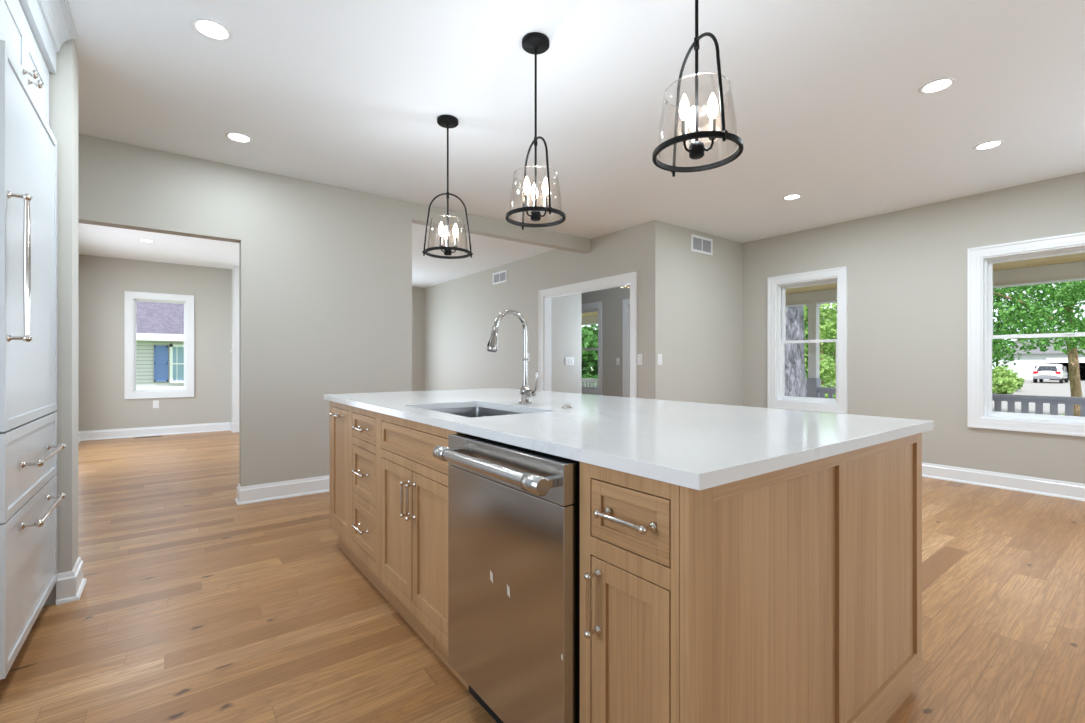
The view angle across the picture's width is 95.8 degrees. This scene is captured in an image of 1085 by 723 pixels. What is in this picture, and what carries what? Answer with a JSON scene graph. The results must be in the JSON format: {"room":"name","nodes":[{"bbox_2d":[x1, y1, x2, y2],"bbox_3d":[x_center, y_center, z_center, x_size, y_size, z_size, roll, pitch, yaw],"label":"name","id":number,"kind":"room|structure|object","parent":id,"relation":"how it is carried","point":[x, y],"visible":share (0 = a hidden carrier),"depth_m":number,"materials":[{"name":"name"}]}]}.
{"room":"kitchen","nodes":[
{"label":"kitchen","id":0,"kind":"room"},
{"bbox_2d":[44,39,77,605],"bbox_3d":[-3.153,-0.211,1.703,2.226,2.647,0.200,0,0,-37],"label":"wall","id":1,"kind":"structure","parent":0,"point":[63,85],"depth_m":2.28,"materials":[{"name":"grey paint"}]},
{"bbox_2d":[19,0,76,73],"bbox_3d":[-2.125,-1.431,1.621,0.726,0.206,1.150,0,0,-37],"label":"trim","id":2,"kind":"structure","parent":1,"relation":"attached to","point":[51,23],"depth_m":2.09,"materials":[{"name":"grey paint"}]},
{"bbox_2d":[56,557,86,604],"bbox_3d":[-3.141,1.044,1.711,2.254,0.135,0.256,0,0,-37],"label":"baseboard","id":3,"kind":"structure","parent":1,"relation":"attached to","point":[70,585],"depth_m":2.28,"materials":[{"name":"white paint"}]},
{"bbox_2d":[78,254,78,287],"bbox_3d":[-5.153,-0.211,4.968,0.120,2.647,4.891,0,0,-37],"label":"wall","id":4,"kind":"structure","parent":0,"point":[78,254],"depth_m":6.92,"materials":[{"name":"grey paint"}]},
{"bbox_2d":[78,288,78,442],"bbox_3d":[-5.601,0.041,5.581,0.145,2.142,2.844,0,0,-37],"label":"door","id":5,"kind":"structure","parent":4,"relation":"in","point":[78,288],"depth_m":6.75,"materials":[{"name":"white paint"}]},
{"bbox_2d":[78,134,411,486],"bbox_3d":[-3.058,-0.211,3.408,4.435,2.647,0.125,0,0,-37],"label":"wall","id":6,"kind":"structure","parent":0,"point":[325,271],"depth_m":4.06,"materials":[{"name":"grey paint"}]},
{"bbox_2d":[235,475,328,504],"bbox_3d":[-1.848,1.044,4.323,1.458,0.135,0.181,0,0,-37],"label":"baseboard","id":7,"kind":"structure","parent":6,"relation":"attached to","point":[314,485],"depth_m":4.01,"materials":[{"name":"white paint"}]},
{"bbox_2d":[79,254,424,430],"bbox_3d":[-4.724,-0.211,8.446,9.055,2.647,0.140,0,0,-37],"label":"wall","id":8,"kind":"structure","parent":0,"point":[103,281],"depth_m":7.46,"materials":[{"name":"grey paint"}]},
{"bbox_2d":[80,422,229,440],"bbox_3d":[-4.496,1.044,8.513,5.206,0.135,0.028,0,0,-37],"label":"baseboard","id":9,"kind":"structure","parent":8,"relation":"attached to","point":[223,426],"depth_m":7.43,"materials":[{"name":"white paint"}]},
{"bbox_2d":[153,400,158,407],"bbox_3d":[-5.894,0.637,7.468,0.072,0.118,0.007,0,0,-37],"label":"outlet","id":10,"kind":"object","parent":8,"relation":"attached to","point":[155,402],"visible":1,"depth_m":7.47,"materials":[{"name":"white plastic"}]},
{"bbox_2d":[124,291,193,398],"bbox_3d":[-5.887,-0.258,7.551,0.840,1.600,0.165,0,0,-37],"label":"window","id":11,"kind":"structure","parent":8,"relation":"in","point":[130,297],"depth_m":7.45,"materials":[{"name":"white paint"}]},
{"bbox_2d":[230,350,238,432],"bbox_3d":[-4.926,0.455,7.968,0.228,1.315,0.378,0,0,-37],"label":"trim","id":12,"kind":"structure","parent":8,"relation":"attached to","point":[234,427],"depth_m":7.79,"materials":[{"name":"white paint"}]},
{"bbox_2d":[232,266,238,423],"bbox_3d":[-4.933,-0.211,7.977,0.184,2.647,0.356,0,0,-37],"label":"trim","id":13,"kind":"structure","parent":8,"relation":"attached to","point":[235,270],"depth_m":7.81,"materials":[{"name":"white paint"}]},
{"bbox_2d":[0,430,1084,722],"bbox_3d":[-0.652,1.172,3.178,9.195,0.120,13.456,0,0,-37],"label":"floor","id":14,"kind":"structure","parent":0,"point":[195,604],"depth_m":2.14,"materials":[{"name":"brown wood"}]},
{"bbox_2d":[0,40,65,679],"bbox_3d":[-2.207,0.044,1.719,0.714,2.135,0.881,0,0,-37],"label":"refrigerator","id":15,"kind":"object","parent":14,"relation":"on","point":[29,499],"visible":1,"depth_m":1.74,"materials":[{"name":"grey paint"}]},
{"bbox_2d":[329,401,359,569],"bbox_3d":[-0.675,0.670,3.144,1.282,0.884,0.459,0,0,-37],"label":"base cabinet","id":16,"kind":"object","parent":14,"relation":"on","point":[339,414],"visible":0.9,"depth_m":2.78,"materials":[{"name":"brown wood"}]},
{"bbox_2d":[323,388,933,489],"bbox_3d":[-0.012,0.213,2.349,1.320,0.030,2.711,0,0,-37],"label":"countertop","id":17,"kind":"structure","parent":16,"relation":"on","point":[697,446],"depth_m":1.49,"materials":[{"name":"white stone"}]},
{"bbox_2d":[432,407,523,434],"bbox_3d":[-0.296,0.344,2.141,0.421,0.231,0.676,0,0,-37],"label":"sink","id":18,"kind":"object","parent":17,"relation":"in","point":[467,411],"visible":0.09,"depth_m":2.45,"materials":[{"name":"silver metal"}]},
{"bbox_2d":[487,310,537,403],"bbox_3d":[-0.135,-0.026,2.283,0.243,0.448,0.132,0,0,-37],"label":"faucet","id":19,"kind":"object","parent":17,"relation":"on","point":[525,392],"visible":1,"depth_m":2.34,"materials":[{"name":"silver metal"}]},
{"bbox_2d":[351,406,387,600],"bbox_3d":[-0.405,0.670,2.788,1.282,0.884,0.435,0,0,-37],"label":"base cabinet","id":20,"kind":"object","parent":14,"relation":"on","point":[364,423],"visible":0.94,"depth_m":2.41,"materials":[{"name":"brown wood"}]},
{"bbox_2d":[379,413,468,689],"bbox_3d":[-0.040,0.670,2.305,1.282,0.884,0.776,0,0,-37],"label":"base cabinet","id":21,"kind":"object","parent":14,"relation":"on","point":[413,484],"visible":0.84,"depth_m":1.91,"materials":[{"name":"brown wood"}]},
{"bbox_2d":[433,434,579,722],"bbox_3d":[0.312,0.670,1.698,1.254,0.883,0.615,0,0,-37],"label":"dishwasher","id":22,"kind":"object","parent":14,"relation":"on","point":[514,511],"visible":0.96,"depth_m":1.29,"materials":[{"name":"silver metal"}]},
{"bbox_2d":[463,434,579,463],"bbox_3d":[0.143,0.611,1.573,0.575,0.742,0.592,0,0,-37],"label":"control panel","id":23,"kind":"object","parent":22,"relation":"in","point":[577,462],"depth_m":1.35,"materials":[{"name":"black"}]},
{"bbox_2d":[580,462,679,722],"bbox_3d":[0.651,0.670,1.392,1.282,0.884,0.281,0,0,-37],"label":"base cabinet","id":24,"kind":"object","parent":14,"relation":"on","point":[630,523],"visible":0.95,"depth_m":1.02,"materials":[{"name":"brown wood"}]},
{"bbox_2d":[680,433,921,722],"bbox_3d":[0.779,0.670,1.299,1.296,0.884,0.021,0,0,-37],"label":"island end panel","id":25,"kind":"object","parent":14,"relation":"on","point":[801,584],"visible":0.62,"depth_m":1.19,"materials":[{"name":"brown wood"}]},
{"bbox_2d":[425,220,662,399],"bbox_3d":[-0.558,-0.211,7.722,0.120,2.647,6.042,0,0,-37],"label":"wall","id":26,"kind":"structure","parent":0,"point":[461,313],"depth_m":7.36,"materials":[{"name":"grey paint"}]},
{"bbox_2d":[493,270,506,284],"bbox_3d":[-0.680,-1.350,7.774,0.010,0.184,0.410,0,0,-37],"label":"air vent","id":27,"kind":"object","parent":26,"relation":"in","point":[498,277],"visible":1,"depth_m":7.76,"materials":[{"name":"white metal"}]},
{"bbox_2d":[539,272,636,397],"bbox_3d":[0.560,0.048,6.243,0.170,2.128,1.815,0,0,-37],"label":"door frame","id":28,"kind":"structure","parent":26,"relation":"in","point":[545,295],"depth_m":6.30,"materials":[{"name":"white paint"}]},
{"bbox_2d":[637,354,641,364],"bbox_3d":[1.079,-0.034,5.449,0.010,0.118,0.072,0,0,-37],"label":"light switch","id":29,"kind":"object","parent":26,"relation":"attached to","point":[639,356],"visible":1,"depth_m":5.45,"materials":[{"name":"white plastic"}]},
{"bbox_2d":[658,354,661,364],"bbox_3d":[1.274,-0.034,5.314,0.072,0.118,0.010,0,0,-37],"label":"light switch","id":30,"kind":"object","parent":26,"relation":"attached to","point":[659,355],"visible":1,"depth_m":5.31,"materials":[{"name":"white plastic"}]},
{"bbox_2d":[551,293,581,393],"bbox_3d":[0.312,-0.211,7.153,0.582,2.647,0.120,0,0,-37],"label":"wall","id":31,"kind":"structure","parent":0,"point":[566,311],"depth_m":7.11,"materials":[{"name":"grey paint"}]},
{"bbox_2d":[565,357,573,364],"bbox_3d":[0.396,-0.018,7.135,0.164,0.118,0.010,0,0,-37],"label":"light switch","id":32,"kind":"object","parent":31,"relation":"attached to","point":[568,360],"visible":1,"depth_m":7.13,"materials":[{"name":"white plastic"}]},
{"bbox_2d":[67,0,1084,287],"bbox_3d":[-0.652,-1.595,3.178,9.195,0.120,13.456,0,0,-37],"label":"ceiling","id":33,"kind":"structure","parent":0,"point":[830,111],"depth_m":2.91,"materials":[{"name":"white paint"}]},
{"bbox_2d":[138,239,154,242],"bbox_3d":[-4.987,-1.532,6.171,0.160,0.005,0.160,0,0,-37],"label":"recessed light","id":34,"kind":"object","parent":33,"relation":"in","point":[142,240],"visible":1,"depth_m":6.16,"materials":[{"name":"white"}]},
{"bbox_2d":[191,17,232,41],"bbox_3d":[-1.523,-1.532,2.259,0.160,0.005,0.160,0,0,-37],"label":"recessed light","id":35,"kind":"object","parent":33,"relation":"in","point":[208,28],"visible":1,"depth_m":2.25,"materials":[{"name":"white paint"}]},
{"bbox_2d":[225,132,252,142],"bbox_3d":[-2.071,-1.532,3.342,0.160,0.005,0.160,0,0,-37],"label":"recessed light","id":36,"kind":"object","parent":33,"relation":"in","point":[237,137],"visible":1,"depth_m":3.34,"materials":[{"name":"white plastic"}]},
{"bbox_2d":[422,115,472,258],"bbox_3d":[-0.599,-1.102,3.096,0.287,0.865,0.287,0,0,-43],"label":"pendant light","id":37,"kind":"object","parent":33,"relation":"hanging from","point":[446,121],"visible":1,"depth_m":3.09,"materials":[{"name":"black metal"}]},
{"bbox_2d":[412,203,590,253],"bbox_3d":[-0.365,-1.455,5.445,2.318,0.160,0.125,0,0,-37],"label":"beam","id":38,"kind":"structure","parent":33,"relation":"attached to","point":[478,225],"depth_m":5.30,"materials":[{"name":"grey paint"}]},
{"bbox_2d":[506,32,565,229],"bbox_3d":[-0.033,-1.102,2.339,0.287,0.865,0.287,0,0,37],"label":"pendant light","id":39,"kind":"object","parent":33,"relation":"hanging from","point":[535,43],"visible":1,"depth_m":2.32,"materials":[{"name":"black metal"}]},
{"bbox_2d":[652,0,743,176],"bbox_3d":[0.510,-1.102,1.621,0.287,0.865,0.287,0,0,40],"label":"pendant light","id":40,"kind":"object","parent":33,"relation":"hanging from","point":[696,149],"visible":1,"depth_m":1.60,"materials":[{"name":"black metal"}]},
{"bbox_2d":[783,194,801,199],"bbox_3d":[2.317,-1.532,4.546,0.160,0.005,0.160,0,0,-37],"label":"recessed light","id":41,"kind":"object","parent":33,"relation":"in","point":[793,196],"visible":1,"depth_m":4.54,"materials":[{"name":"white plastic"}]},
{"bbox_2d":[919,78,955,93],"bbox_3d":[2.189,-1.532,2.718,0.160,0.005,0.160,0,0,-37],"label":"recessed light","id":42,"kind":"object","parent":33,"relation":"in","point":[938,85],"visible":1,"depth_m":2.71,"materials":[{"name":"white plastic"}]},
{"bbox_2d":[974,140,1003,149],"bbox_3d":[3.151,-1.532,3.459,0.160,0.005,0.160,0,0,-37],"label":"recessed light","id":43,"kind":"object","parent":33,"relation":"in","point":[990,144],"visible":1,"depth_m":3.46,"materials":[{"name":"white plastic"}]},
{"bbox_2d":[663,222,742,405],"bbox_3d":[1.907,-0.211,5.873,1.582,2.647,0.120,0,0,-37],"label":"wall","id":44,"kind":"structure","parent":0,"point":[703,293],"depth_m":5.77,"materials":[{"name":"grey paint"}]},
{"bbox_2d":[691,234,712,255],"bbox_3d":[1.880,-1.384,5.771,0.412,0.196,0.010,0,0,-37],"label":"air vent","id":45,"kind":"object","parent":44,"relation":"in","point":[699,244],"visible":1,"depth_m":5.77,"materials":[{"name":"white metal"}]},
{"bbox_2d":[582,172,1084,483],"bbox_3d":[2.959,-0.211,5.910,0.140,2.647,13.456,0,0,-37],"label":"wall","id":46,"kind":"structure","parent":0,"point":[907,268],"depth_m":4.82,"materials":[{"name":"grey paint"}]},
{"bbox_2d":[582,301,601,394],"bbox_3d":[0.767,-0.231,8.787,0.165,1.625,0.990,0,0,-37],"label":"window","id":47,"kind":"structure","parent":46,"relation":"in","point":[595,306],"depth_m":8.41,"materials":[{"name":"white paint"}]},
{"bbox_2d":[623,299,629,396],"bbox_3d":[1.710,0.046,7.539,0.165,2.132,1.146,0,0,-37],"label":"door","id":48,"kind":"structure","parent":46,"relation":"in","point":[626,302],"depth_m":7.89,"materials":[{"name":"white paint"}]},
{"bbox_2d":[767,266,846,413],"bbox_3d":[3.094,-0.243,5.711,0.165,1.600,0.883,0,0,-37],"label":"window","id":49,"kind":"structure","parent":46,"relation":"in","point":[777,286],"depth_m":5.80,"materials":[{"name":"white paint"}]},
{"bbox_2d":[582,253,1084,316],"bbox_3d":[3.911,-1.105,6.595,2.205,0.085,13.800,0,0,-37],"label":"ceiling","id":50,"kind":"structure","parent":46,"relation":"attached to","point":[1081,256],"depth_m":5.31,"materials":[{"name":"brown wood"}]},
{"bbox_2d":[582,261,1084,324],"bbox_3d":[4.432,-0.970,6.863,0.190,0.184,13.600,0,0,-37],"label":"beam","id":51,"kind":"structure","parent":50,"relation":"attached to","point":[1072,271],"depth_m":5.52,"materials":[{"name":"white paint"}]},
{"bbox_2d":[922,462,1084,500],"bbox_3d":[2.934,1.044,5.803,0.028,0.135,13.316,0,0,-37],"label":"baseboard","id":52,"kind":"structure","parent":46,"relation":"attached to","point":[1041,486],"depth_m":4.29,"materials":[{"name":"white paint"}]},
{"bbox_2d":[967,232,1084,436],"bbox_3d":[4.352,-0.226,4.047,0.165,1.640,1.264,0,0,-37],"label":"window","id":53,"kind":"structure","parent":46,"relation":"in","point":[980,260],"depth_m":4.44,"materials":[{"name":"white paint"}]},
{"label":"outside","id":54,"kind":"structure","parent":0,"visible":0},
{"bbox_2d":[583,368,1064,415],"bbox_3d":[8.844,1.912,38.037,180.000,0.300,170.000,0,0,-37],"label":"lawn","id":55,"kind":"structure","parent":54,"point":[1063,414],"depth_m":37.52,"materials":[{"name":"green plant"}]},
{"bbox_2d":[136,301,183,389],"bbox_3d":[-14.865,-1.363,18.823,17.800,6.250,8.840,0,0,-37],"label":"house","id":56,"kind":"structure","parent":55,"relation":"on","point":[159,326],"depth_m":15.77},
{"bbox_2d":[154,345,167,381],"bbox_3d":[-12.274,0.032,15.762,0.360,1.160,0.050,0,0,-37],"label":"shutter","id":57,"kind":"object","parent":56,"relation":"hanging from","point":[160,351],"depth_m":15.75,"materials":[{"name":"blue paint"}]},
{"bbox_2d":[582,324,597,386],"bbox_3d":[2.007,-0.017,18.973,4.336,3.336,3.864,0,0,-37],"label":"bush","id":58,"kind":"object","parent":55,"relation":"on","point":[589,334],"visible":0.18,"depth_m":17.82,"materials":[{"name":"green plant"}]},
{"bbox_2d":[785,305,807,396],"bbox_3d":[4.764,-2.202,11.346,6.098,7.950,6.014,0,0,-37],"label":"tree","id":59,"kind":"object","parent":55,"relation":"on","point":[795,372],"visible":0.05,"depth_m":10.47,"materials":[{"name":"grey plant"}]},
{"bbox_2d":[803,303,836,384],"bbox_3d":[14.078,-0.794,24.519,6.748,5.132,4.464,0,0,-37],"label":"tree","id":60,"kind":"object","parent":55,"relation":"on","point":[828,316],"visible":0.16,"depth_m":23.18,"materials":[{"name":"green plant"}]},
{"bbox_2d":[806,358,835,398],"bbox_3d":[10.435,0.744,18.273,2.659,1.835,1.983,0,0,-37],"label":"bush","id":61,"kind":"object","parent":55,"relation":"on","point":[825,371],"visible":0.35,"depth_m":17.88,"materials":[{"name":"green plant"}]},
{"bbox_2d":[992,376,1017,393],"bbox_3d":[25.070,1.319,26.617,2.217,1.171,1.297,0,0,-37],"label":"bush","id":62,"kind":"object","parent":55,"relation":"on","point":[1004,385],"visible":0.95,"depth_m":26.14,"materials":[{"name":"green plant"}]},
{"bbox_2d":[992,365,1024,390],"bbox_3d":[28.431,1.010,30.433,2.870,1.678,2.405,0,0,-37],"label":"bush","id":63,"kind":"object","parent":55,"relation":"on","point":[997,372],"visible":0.24,"depth_m":29.76,"materials":[{"name":"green plant"}]},
{"bbox_2d":[992,280,1084,416],"bbox_3d":[13.598,-0.960,14.410,7.517,5.466,7.622,0,0,-37],"label":"tree","id":64,"kind":"object","parent":55,"relation":"on","point":[1034,316],"visible":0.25,"depth_m":13.09,"materials":[{"name":"green plant"}]},
{"bbox_3d":[-0.732,-0.211,-0.955,0.120,2.647,6.960,0,0,-37],"label":"wall","id":65,"kind":"structure","parent":0,"visible":0},
{"bbox_2d":[0,0,48,124],"bbox_3d":[-2.223,-1.179,1.707,0.674,0.299,0.881,0,0,-37],"label":"upper cabinet","id":66,"kind":"object","parent":65,"relation":"attached to","point":[15,29],"visible":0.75,"depth_m":1.86,"materials":[{"name":"grey paint"}]},
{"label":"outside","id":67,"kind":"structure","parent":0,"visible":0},
{"bbox_2d":[992,380,1084,414],"bbox_3d":[35.764,1.857,38.087,57.000,0.210,12.400,0,0,-37],"label":"driveway","id":68,"kind":"structure","parent":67,"point":[1047,387],"depth_m":28.60,"materials":[{"name":"grey concrete"}]},
{"bbox_2d":[996,338,1084,380],"bbox_3d":[53.708,-0.763,51.661,8.800,5.050,8.400,0,0,-37],"label":"garage","id":69,"kind":"structure","parent":68,"relation":"on","point":[1025,366],"depth_m":50.02,"materials":[{"name":"grey paint"}]},
{"bbox_2d":[1033,364,1068,382],"bbox_3d":[44.218,0.928,42.601,4.370,1.642,1.800,0,0,-37],"label":"car","id":70,"kind":"object","parent":68,"relation":"on","point":[1042,371],"visible":1,"depth_m":41.48,"materials":[{"name":"white paint"}]},
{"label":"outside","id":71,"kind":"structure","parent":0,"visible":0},
{"bbox_3d":[3.792,1.302,6.379,1.755,0.220,13.600,0,0,-37],"label":"floor","id":72,"kind":"structure","parent":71,"visible":0},
{"bbox_2d":[582,378,597,386],"bbox_3d":[1.448,0.779,10.750,0.090,0.824,3.000,0,0,-37],"label":"porch railing","id":73,"kind":"object","parent":72,"relation":"on","point":[584,380],"visible":0.03,"depth_m":11.20,"materials":[{"name":"white paint"}]},
{"bbox_2d":[807,303,820,397],"bbox_3d":[4.060,0.157,7.330,0.150,2.067,0.144,0,0,-37],"label":"porch post","id":74,"kind":"object","parent":72,"relation":"on","point":[813,380],"visible":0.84,"depth_m":7.29,"materials":[{"name":"white paint"}]},
{"bbox_2d":[818,387,1084,416],"bbox_3d":[5.457,0.779,5.450,0.090,0.824,4.510,0,0,-37],"label":"porch railing","id":75,"kind":"object","parent":72,"relation":"on","point":[1011,399],"visible":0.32,"depth_m":5.43,"materials":[{"name":"grey paint"}]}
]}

